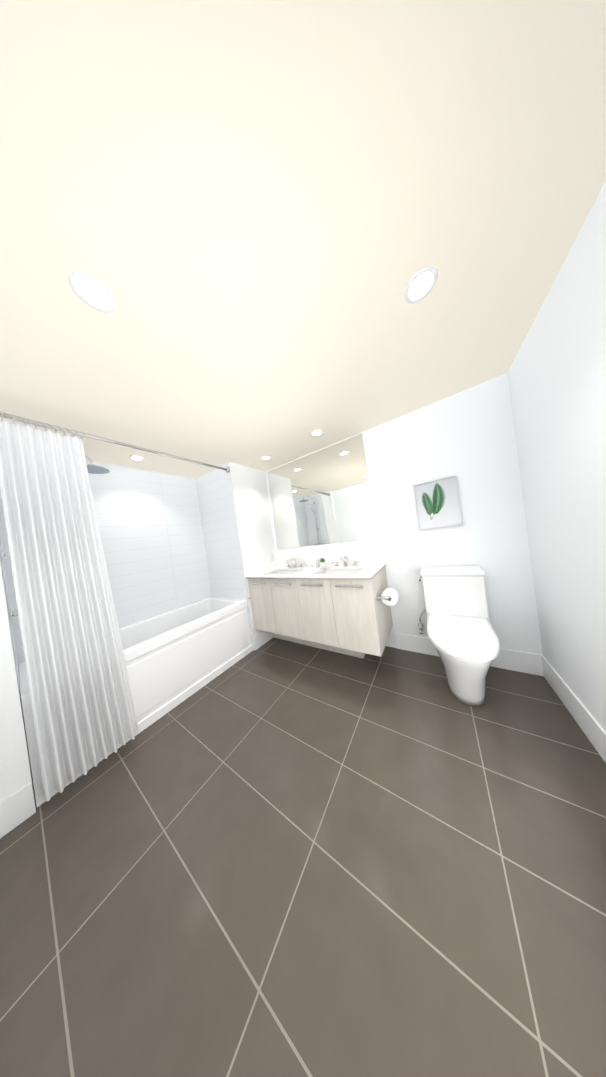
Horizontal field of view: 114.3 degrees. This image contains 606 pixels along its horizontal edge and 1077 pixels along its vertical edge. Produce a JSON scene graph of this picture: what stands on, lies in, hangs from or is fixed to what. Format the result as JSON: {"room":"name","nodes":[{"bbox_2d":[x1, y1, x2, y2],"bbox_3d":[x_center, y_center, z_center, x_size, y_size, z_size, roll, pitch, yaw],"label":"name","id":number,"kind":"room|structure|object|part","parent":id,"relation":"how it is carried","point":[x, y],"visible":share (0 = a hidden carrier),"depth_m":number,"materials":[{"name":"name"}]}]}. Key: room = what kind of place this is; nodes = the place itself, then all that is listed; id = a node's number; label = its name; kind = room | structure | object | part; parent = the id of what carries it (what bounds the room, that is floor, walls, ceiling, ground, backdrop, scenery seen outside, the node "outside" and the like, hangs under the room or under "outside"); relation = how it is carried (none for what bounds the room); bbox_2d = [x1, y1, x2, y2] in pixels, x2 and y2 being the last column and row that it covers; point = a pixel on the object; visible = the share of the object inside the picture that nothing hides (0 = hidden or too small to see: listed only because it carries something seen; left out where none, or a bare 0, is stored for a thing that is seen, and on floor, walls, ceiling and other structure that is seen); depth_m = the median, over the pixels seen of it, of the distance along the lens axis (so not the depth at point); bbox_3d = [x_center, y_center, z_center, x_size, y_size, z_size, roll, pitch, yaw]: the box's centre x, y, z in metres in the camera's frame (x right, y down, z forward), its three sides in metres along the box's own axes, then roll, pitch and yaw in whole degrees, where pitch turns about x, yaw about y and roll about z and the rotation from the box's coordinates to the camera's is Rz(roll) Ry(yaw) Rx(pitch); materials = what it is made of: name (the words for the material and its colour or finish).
{"room":"bathroom","nodes":[
{"label":"bathroom","id":0,"kind":"room"},
{"bbox_2d":[0,462,276,806],"bbox_3d":[-1.318,0.291,2.054,0.745,2.235,2.270,-7,0,34],"label":"wall","id":1,"kind":"structure","parent":0,"point":[253,515],"depth_m":1.06,"materials":[{"name":"white paint"}]},
{"bbox_2d":[0,460,253,802],"bbox_3d":[-1.443,0.308,1.865,0.745,2.235,1.524,-7,0,34],"label":"wall tiles","id":2,"kind":"structure","parent":1,"relation":"attached to","point":[170,542],"depth_m":2.27,"materials":[{"name":"white tile"}]},
{"bbox_2d":[1,455,110,619],"bbox_3d":[-1.820,-0.062,1.515,0.300,1.288,0.582,-7,0,34],"label":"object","id":3,"kind":"structure","parent":2,"relation":"attached to","point":[92,468],"depth_m":1.64,"materials":[{"name":"silver metal"}]},
{"bbox_2d":[0,412,229,472],"bbox_3d":[-1.300,-0.746,1.671,0.066,0.066,1.518,-7,0,34],"label":"curtain rod","id":4,"kind":"object","parent":2,"relation":"attached to","point":[41,424],"visible":1,"depth_m":1.42,"materials":[{"name":"silver metal"}]},
{"bbox_2d":[0,411,138,800],"bbox_3d":[-1.416,0.314,1.202,0.160,2.105,0.394,-7,0,34],"label":"shower curtain","id":5,"kind":"object","parent":4,"relation":"hanging from","point":[83,712],"visible":0.96,"depth_m":1.16,"materials":[{"name":"fabric"}]},
{"bbox_2d":[253,631,272,649],"bbox_3d":[-0.489,1.225,2.426,0.012,0.160,0.315,-7,0,34],"label":"baseboard","id":6,"kind":"structure","parent":1,"relation":"attached to","point":[261,638],"depth_m":2.39,"materials":[{"name":"white"}]},
{"bbox_2d":[0,637,605,1076],"bbox_3d":[-0.154,1.318,1.382,3.495,0.100,2.570,-7,0,34],"label":"floor","id":7,"kind":"structure","parent":0,"point":[274,857],"depth_m":0.70,"materials":[{"name":"tile"}]},
{"bbox_2d":[18,597,252,806],"bbox_3d":[-1.342,1.120,1.875,0.722,0.600,1.518,-7,0,34],"label":"bathtub","id":8,"kind":"object","parent":7,"relation":"on","point":[174,658],"visible":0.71,"depth_m":1.72,"materials":[{"name":"white ceramic"}]},
{"bbox_3d":[-1.051,1.087,1.686,0.009,0.380,1.418,-7,0,34],"label":"panel","id":9,"kind":"part","parent":8,"relation":"part of","materials":[{"name":"white ceramic"}]},
{"bbox_2d":[248,567,398,657],"bbox_3d":[0.199,0.788,2.108,1.586,0.848,0.587,-7,0,34],"label":"bathroom vanity","id":10,"kind":"object","parent":7,"relation":"on","point":[345,601],"depth_m":1.79,"materials":[{"name":"beige wood"}]},
{"bbox_2d":[246,563,385,578],"bbox_3d":[0.082,0.364,2.144,1.447,0.020,0.588,-7,0,34],"label":"countertop","id":11,"kind":"structure","parent":10,"relation":"on","point":[368,571],"depth_m":1.94,"materials":[{"name":"white stone"}]},
{"bbox_2d":[266,567,305,574],"bbox_3d":[-0.213,0.474,2.342,0.526,0.148,0.371,-7,0,34],"label":"sink","id":12,"kind":"object","parent":11,"relation":"in","point":[285,570],"depth_m":2.49,"materials":[{"name":"white ceramic"}]},
{"bbox_2d":[282,559,301,566],"bbox_3d":[-0.145,0.316,2.473,0.350,0.128,0.176,-7,0,34],"label":"faucet","id":13,"kind":"object","parent":11,"relation":"on","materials":[{"name":"silver metal"}]},
{"bbox_2d":[308,558,319,567],"bbox_3d":[0.132,0.294,2.329,0.102,0.100,0.103,-7,0,34],"label":"tissue box","id":14,"kind":"object","parent":11,"relation":"on","point":[314,563],"visible":0.9,"depth_m":2.29,"materials":[{"name":"white plastic"}]},
{"bbox_2d":[319,558,330,567],"bbox_3d":[0.247,0.276,2.244,0.144,0.108,0.144,-7,0,34],"label":"potted plant","id":15,"kind":"object","parent":11,"relation":"on","point":[322,563],"visible":1,"depth_m":2.24,"materials":[{"name":"white ceramic"}]},
{"bbox_3d":[0.230,0.298,2.262,0.058,0.052,0.058,-7,0,34],"label":"pot","id":16,"kind":"part","parent":15,"relation":"part of","materials":[{"name":"white ceramic"}]},
{"bbox_2d":[314,567,361,574],"bbox_3d":[0.364,0.400,1.954,0.526,0.148,0.371,-7,0,34],"label":"sink","id":17,"kind":"object","parent":11,"relation":"in","point":[331,570],"depth_m":2.09,"materials":[{"name":"white ceramic"}]},
{"bbox_2d":[334,555,361,566],"bbox_3d":[0.432,0.242,2.085,0.350,0.128,0.176,-7,0,34],"label":"faucet","id":18,"kind":"object","parent":11,"relation":"on","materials":[{"name":"silver metal"}]},
{"bbox_2d":[418,566,499,705],"bbox_3d":[1.084,0.683,1.430,0.493,0.832,0.705,-7,0,34],"label":"toilet","id":19,"kind":"object","parent":7,"relation":"on","point":[463,638],"visible":1,"depth_m":1.37,"materials":[{"name":"white ceramic"}]},
{"bbox_3d":[1.201,0.265,1.607,0.408,0.036,0.216,-7,0,34],"label":"tank lid","id":20,"kind":"part","parent":19,"relation":"part of","materials":[{"name":"white ceramic"}]},
{"bbox_3d":[1.230,0.467,1.611,0.392,0.370,0.202,-7,0,34],"label":"tank","id":21,"kind":"part","parent":19,"relation":"part of","materials":[{"name":"white ceramic"}]},
{"bbox_3d":[1.057,0.647,1.319,0.374,0.060,0.497,-7,0,34],"label":"seat","id":22,"kind":"part","parent":19,"relation":"part of","materials":[{"name":"white plastic"}]},
{"bbox_3d":[1.145,0.881,1.405,0.350,0.425,0.665,-7,0,34],"label":"bowl","id":23,"kind":"part","parent":19,"relation":"part of","materials":[{"name":"white ceramic"}]},
{"bbox_2d":[0,0,605,478],"bbox_3d":[-0.462,-0.996,1.366,3.495,0.100,2.570,-7,0,34],"label":"ceiling","id":24,"kind":"structure","parent":0,"point":[254,216],"depth_m":0.59,"materials":[{"name":"beige paint"}]},
{"bbox_2d":[68,271,115,312],"bbox_3d":[-0.767,-0.898,0.718,0.120,0.006,0.120,-7,0,34],"label":"recessed light","id":25,"kind":"object","parent":24,"relation":"in","point":[92,291],"visible":1,"depth_m":0.71,"materials":[{"name":"white"}]},
{"bbox_2d":[129,455,144,460],"bbox_3d":[-1.632,-0.791,1.925,0.120,0.006,0.120,-7,0,34],"label":"recessed light","id":26,"kind":"object","parent":24,"relation":"in","point":[137,457],"visible":1,"depth_m":1.92,"materials":[{"name":"white"}]},
{"bbox_2d":[261,456,270,459],"bbox_3d":[-0.437,-0.952,2.322,0.120,0.006,0.120,-7,0,34],"label":"recessed light","id":27,"kind":"object","parent":24,"relation":"in","point":[266,458],"visible":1,"depth_m":2.32,"materials":[{"name":"white"}]},
{"bbox_2d":[311,429,322,435],"bbox_3d":[0.136,-1.026,1.905,0.120,0.006,0.120,-7,0,34],"label":"recessed light","id":28,"kind":"object","parent":24,"relation":"in","point":[318,432],"visible":1,"depth_m":1.90,"materials":[{"name":"white"}]},
{"bbox_2d":[405,266,437,303],"bbox_3d":[0.498,-1.067,0.828,0.120,0.006,0.120,-7,0,34],"label":"recessed light","id":29,"kind":"object","parent":24,"relation":"in","point":[421,284],"visible":1,"depth_m":0.82,"materials":[{"name":"white"}]},
{"bbox_2d":[265,374,540,653],"bbox_3d":[0.357,0.066,2.380,3.495,2.235,0.150,-7,0,34],"label":"wall","id":30,"kind":"structure","parent":0,"point":[467,434],"depth_m":1.62,"materials":[{"name":"white paint"}]},
{"bbox_2d":[267,433,375,548],"bbox_3d":[0.125,-0.467,2.389,1.345,1.097,0.006,-7,0,34],"label":"mirror","id":31,"kind":"object","parent":30,"relation":"attached to","point":[320,497],"visible":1,"depth_m":2.30,"materials":[{"name":"clear glass"}]},
{"bbox_2d":[276,543,385,566],"bbox_3d":[0.224,0.227,2.381,1.447,0.210,0.018,-7,0,34],"label":"backsplash","id":32,"kind":"structure","parent":30,"relation":"attached to","point":[369,553],"depth_m":2.25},
{"bbox_2d":[413,475,462,529],"bbox_3d":[1.167,-0.300,1.708,0.318,0.418,0.018,-7,0,34],"label":"picture frame","id":33,"kind":"object","parent":30,"relation":"attached to","point":[437,503],"visible":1,"depth_m":1.70,"materials":[{"name":"white paper"}]},
{"bbox_2d":[395,633,541,675],"bbox_3d":[1.346,0.986,1.717,0.981,0.160,0.012,-7,0,34],"label":"baseboard","id":34,"kind":"structure","parent":30,"relation":"attached to","point":[525,662],"depth_m":1.55,"materials":[{"name":"white"}]},
{"bbox_2d":[505,180,605,730],"bbox_3d":[1.066,-0.015,0.437,0.150,2.235,2.250,-7,0,34],"label":"wall","id":35,"kind":"structure","parent":0,"point":[518,449],"depth_m":0.95,"materials":[{"name":"white paint"}]},
{"bbox_2d":[540,655,605,762],"bbox_3d":[1.150,1.020,0.510,0.012,0.160,2.240,-7,0,34],"label":"baseboard","id":36,"kind":"structure","parent":35,"relation":"attached to","point":[589,725],"depth_m":1.09,"materials":[{"name":"white"}]}
]}

